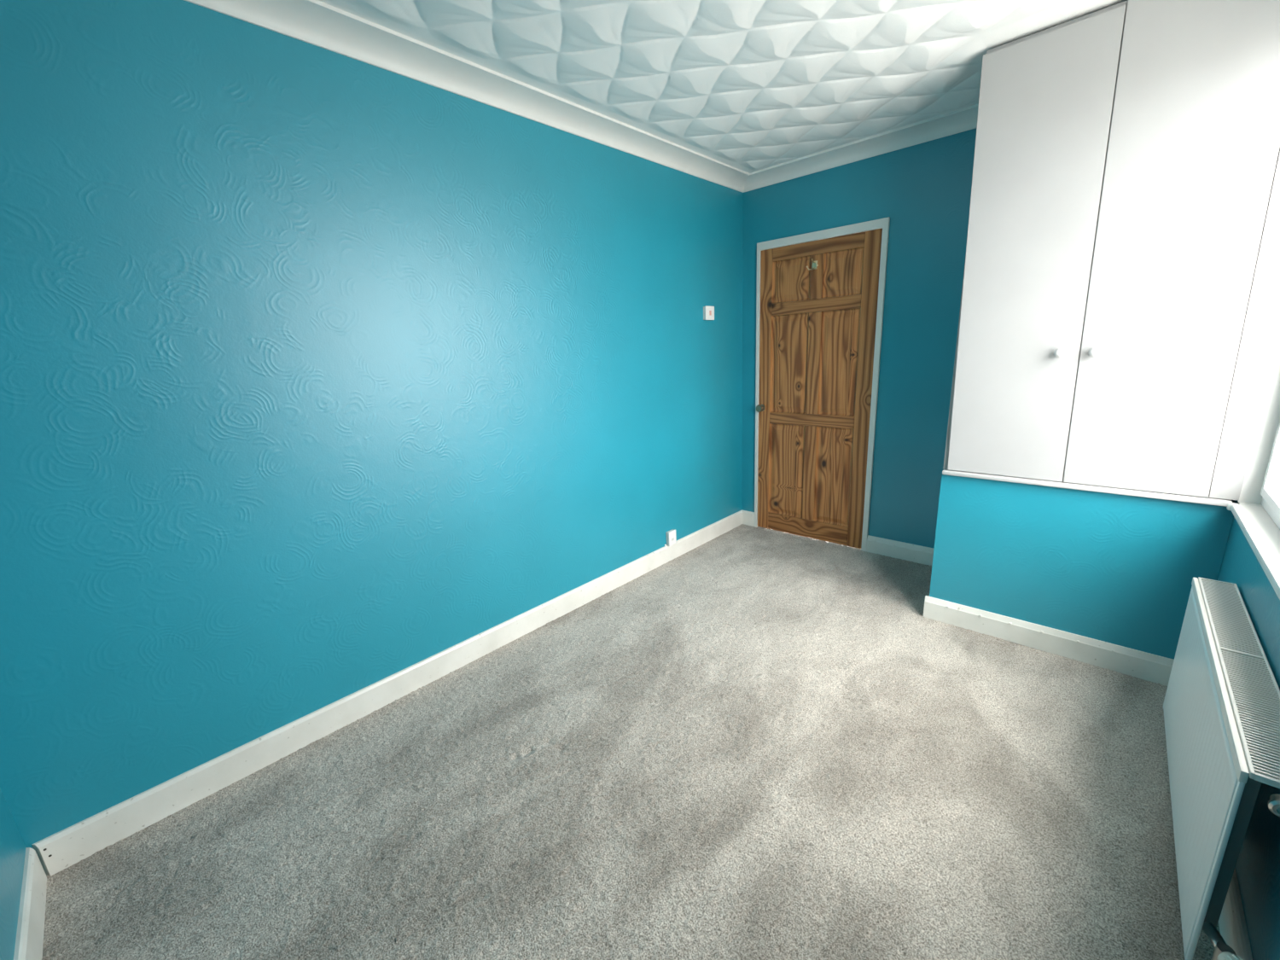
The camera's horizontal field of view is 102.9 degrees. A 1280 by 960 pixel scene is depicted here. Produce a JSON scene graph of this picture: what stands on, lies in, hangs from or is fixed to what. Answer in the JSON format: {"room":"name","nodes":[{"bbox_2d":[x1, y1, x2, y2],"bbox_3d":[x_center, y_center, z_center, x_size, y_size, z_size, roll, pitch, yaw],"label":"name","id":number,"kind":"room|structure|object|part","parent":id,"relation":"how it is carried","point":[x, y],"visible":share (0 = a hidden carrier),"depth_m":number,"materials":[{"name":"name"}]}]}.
{"room":"empty bedroom","nodes":[
{"label":"empty bedroom","id":0,"kind":"room"},
{"bbox_2d":[0,788,25,959],"bbox_3d":[-0.861,0.133,0.264,2.530,2.630,0.100,10,19,42],"label":"wall","id":1,"kind":"structure","parent":0,"point":[12,845],"depth_m":1.26,"materials":[{"name":"teal paint"}]},
{"bbox_2d":[13,847,47,959],"bbox_3d":[-0.811,1.234,0.630,2.408,0.112,0.015,10,19,42],"label":"baseboard","id":2,"kind":"structure","parent":1,"relation":"attached to","point":[29,940],"depth_m":1.28,"materials":[{"name":"white wood"}]},
{"bbox_2d":[0,0,743,849],"bbox_3d":[-0.538,-0.448,2.475,0.100,2.630,3.896,10,19,42],"label":"wall","id":3,"kind":"structure","parent":0,"point":[324,373],"depth_m":1.71,"materials":[{"name":"teal paint"}]},
{"bbox_2d":[31,510,742,876],"bbox_3d":[-0.439,0.681,2.727,0.016,0.112,3.686,10,19,42],"label":"baseboard","id":4,"kind":"structure","parent":3,"relation":"attached to","point":[57,852],"depth_m":1.90,"materials":[{"name":"white wood"}]},
{"bbox_2d":[184,0,749,192],"bbox_3d":[-0.512,-1.581,2.108,0.122,0.068,3.696,10,19,42],"label":"trim","id":5,"kind":"structure","parent":3,"relation":"attached to","point":[315,22],"depth_m":1.91,"materials":[{"name":"white paint"}]},
{"bbox_2d":[664,529,676,546],"bbox_3d":[0.200,0.382,3.358,0.032,0.096,0.092,10,19,42],"label":"socket","id":6,"kind":"object","parent":3,"relation":"attached to","point":[671,535],"visible":1,"depth_m":3.35,"materials":[{"name":"grey plastic"}]},
{"bbox_2d":[703,305,714,319],"bbox_3d":[0.450,-1.092,3.335,0.031,0.087,0.092,10,19,42],"label":"light switch","id":7,"kind":"object","parent":3,"relation":"attached to","point":[708,311],"visible":1,"depth_m":3.32,"materials":[{"name":"grey plastic"}]},
{"bbox_2d":[41,523,1220,959],"bbox_3d":[0.439,0.900,1.941,2.456,0.022,3.744,10,19,42],"label":"floor","id":8,"kind":"structure","parent":0,"point":[759,743],"depth_m":1.56,"materials":[{"name":"grey carpet"}]},
{"bbox_2d":[318,0,1126,173],"bbox_3d":[0.327,-1.448,1.341,2.450,0.020,3.736,10,19,42],"label":"ceiling","id":9,"kind":"structure","parent":0,"point":[749,86],"depth_m":1.91,"materials":[{"name":"white paint"}]},
{"bbox_2d":[741,128,976,548],"bbox_3d":[1.713,-0.672,2.935,2.530,2.630,0.100,10,19,42],"label":"wall","id":10,"kind":"structure","parent":0,"point":[924,189],"depth_m":2.99,"materials":[{"name":"teal paint"}]},
{"bbox_2d":[754,216,890,551],"bbox_3d":[1.167,-0.570,3.439,0.845,2.032,0.155,10,19,42],"label":"door","id":11,"kind":"structure","parent":10,"relation":"in","point":[820,295],"depth_m":3.38,"materials":[{"name":"brown wood"}]},
{"bbox_3d":[0.866,-0.517,3.675,0.054,0.054,0.057,10,19,42],"label":"knob","id":12,"kind":"part","parent":11,"relation":"part of","materials":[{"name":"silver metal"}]},
{"bbox_3d":[1.062,-0.070,3.686,0.268,0.672,0.032,10,19,42],"label":"panel","id":13,"kind":"part","parent":11,"relation":"part of","materials":[{"name":"brown wood"}]},
{"bbox_3d":[1.028,-0.792,3.501,0.268,0.659,0.032,10,19,42],"label":"panel","id":14,"kind":"part","parent":11,"relation":"part of","materials":[{"name":"brown wood"}]},
{"bbox_3d":[1.003,-1.317,3.367,0.268,0.266,0.032,10,19,42],"label":"panel","id":15,"kind":"part","parent":11,"relation":"part of","materials":[{"name":"brown wood"}]},
{"bbox_3d":[1.203,0.342,3.677,0.597,0.131,0.038,10,19,42],"label":"rail","id":16,"kind":"part","parent":11,"relation":"part of","materials":[{"name":"brown wood"}]},
{"bbox_3d":[1.167,-0.412,3.485,0.597,0.079,0.038,10,19,42],"label":"rail","id":17,"kind":"part","parent":11,"relation":"part of","materials":[{"name":"brown wood"}]},
{"bbox_3d":[1.133,-1.128,3.302,0.597,0.078,0.038,10,19,42],"label":"rail","id":18,"kind":"part","parent":11,"relation":"part of","materials":[{"name":"brown wood"}]},
{"bbox_3d":[1.117,-1.465,3.216,0.597,0.082,0.038,10,19,42],"label":"rail","id":19,"kind":"part","parent":11,"relation":"part of","materials":[{"name":"brown wood"}]},
{"bbox_3d":[1.313,-0.023,3.458,0.242,0.672,0.032,10,19,42],"label":"panel","id":20,"kind":"part","parent":11,"relation":"part of","materials":[{"name":"brown wood"}]},
{"bbox_3d":[1.279,-0.746,3.273,0.242,0.659,0.032,10,19,42],"label":"panel","id":21,"kind":"part","parent":11,"relation":"part of","materials":[{"name":"brown wood"}]},
{"bbox_3d":[1.254,-1.271,3.139,0.242,0.266,0.032,10,19,42],"label":"panel","id":22,"kind":"part","parent":11,"relation":"part of","materials":[{"name":"brown wood"}]},
{"bbox_2d":[741,509,934,565],"bbox_3d":[1.347,0.392,3.524,1.497,0.112,0.020,10,19,42],"label":"baseboard","id":23,"kind":"structure","parent":10,"relation":"attached to","point":[922,555],"depth_m":3.26,"materials":[{"name":"white wood"}]},
{"bbox_2d":[743,104,978,192],"bbox_3d":[1.204,-1.867,2.908,1.497,0.068,0.122,10,19,42],"label":"trim","id":24,"kind":"structure","parent":10,"relation":"attached to","point":[961,120],"depth_m":2.85,"materials":[{"name":"white paint"}]},
{"bbox_2d":[929,474,1233,659],"bbox_3d":[1.994,0.319,2.412,0.912,0.744,0.674,10,19,42],"label":"wall","id":25,"kind":"structure","parent":0,"point":[1117,569],"depth_m":2.11,"materials":[{"name":"teal paint"}]},
{"bbox_2d":[923,595,1174,686],"bbox_3d":[1.768,0.697,2.251,0.928,0.112,0.020,10,19,42],"label":"baseboard","id":26,"kind":"structure","parent":25,"relation":"attached to","point":[1148,666],"depth_m":2.21,"materials":[{"name":"white wood"}]},
{"bbox_2d":[942,0,1279,506],"bbox_3d":[1.917,-0.850,2.094,0.916,1.681,0.728,10,19,42],"label":"tall cabinet","id":27,"kind":"object","parent":25,"relation":"on","point":[1119,328],"visible":1,"depth_m":1.82,"materials":[{"name":"white wood"}]},
{"bbox_3d":[1.527,-0.817,2.028,0.440,1.640,0.018,10,19,42],"label":"door","id":28,"kind":"part","parent":27,"relation":"part of","materials":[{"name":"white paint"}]},
{"bbox_3d":[1.635,-0.495,1.982,0.039,0.039,0.038,10,19,42],"label":"knob","id":29,"kind":"part","parent":27,"relation":"part of","materials":[{"name":"white paint"}]},
{"bbox_3d":[1.709,-0.482,1.914,0.039,0.039,0.038,10,19,42],"label":"knob","id":30,"kind":"part","parent":27,"relation":"part of","materials":[{"name":"white paint"}]},
{"bbox_3d":[1.824,-0.768,1.757,0.437,1.652,0.018,10,19,42],"label":"door","id":31,"kind":"part","parent":27,"relation":"part of","materials":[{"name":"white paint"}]},
{"bbox_3d":[2.000,-0.739,1.600,0.106,1.657,0.012,10,19,42],"label":"filler panel","id":32,"kind":"part","parent":27,"relation":"part of","materials":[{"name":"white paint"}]},
{"bbox_2d":[1217,500,1279,959],"bbox_3d":[1.310,-0.107,0.797,0.120,2.630,3.696,10,19,42],"label":"wall","id":33,"kind":"structure","parent":0,"point":[1258,864],"depth_m":1.14,"materials":[{"name":"teal paint"}]},
{"bbox_2d":[1162,576,1279,959],"bbox_3d":[1.467,0.712,1.301,0.098,0.573,1.106,10,19,42],"label":"radiator","id":34,"kind":"object","parent":33,"relation":"attached to","point":[1221,706],"visible":1,"depth_m":1.14,"materials":[{"name":"white metal"}]},
{"bbox_3d":[1.462,0.674,1.352,0.011,0.470,1.000,10,19,42],"label":"panel","id":35,"kind":"part","parent":34,"relation":"part of","materials":[{"name":"white metal"}]},
{"bbox_2d":[1198,576,1279,788],"bbox_3d":[1.485,0.442,1.260,0.082,0.031,1.024,10,19,42],"label":"grille","id":36,"kind":"object","parent":34,"relation":"attached to","point":[1247,691],"depth_m":1.15,"materials":[{"name":"white metal"}]},
{"bbox_2d":[1218,866,1252,959],"bbox_3d":[1.085,1.077,0.891,0.015,0.112,3.021,10,19,42],"label":"baseboard","id":37,"kind":"structure","parent":33,"relation":"attached to","point":[1233,929],"depth_m":1.13,"materials":[{"name":"white wood"}]},
{"bbox_2d":[1226,339,1279,599],"bbox_3d":[1.569,-0.470,1.028,0.146,1.526,1.535,10,19,42],"label":"window","id":38,"kind":"structure","parent":33,"relation":"in","point":[1257,510],"depth_m":1.66,"materials":[{"name":"white plastic"}]},
{"bbox_3d":[1.586,0.253,1.230,0.096,0.026,1.535,10,19,42],"label":"sill","id":39,"kind":"part","parent":38,"relation":"part of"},
{"bbox_3d":[1.609,-0.479,1.016,0.065,1.494,1.483,10,19,42],"label":"frame","id":40,"kind":"part","parent":38,"relation":"part of","materials":[{"name":"white plastic"}]},
{"bbox_3d":[1.846,-0.559,1.285,0.057,1.410,0.664,10,19,42],"label":"sash","id":41,"kind":"part","parent":38,"relation":"part of","materials":[{"name":"white plastic"}]}
]}

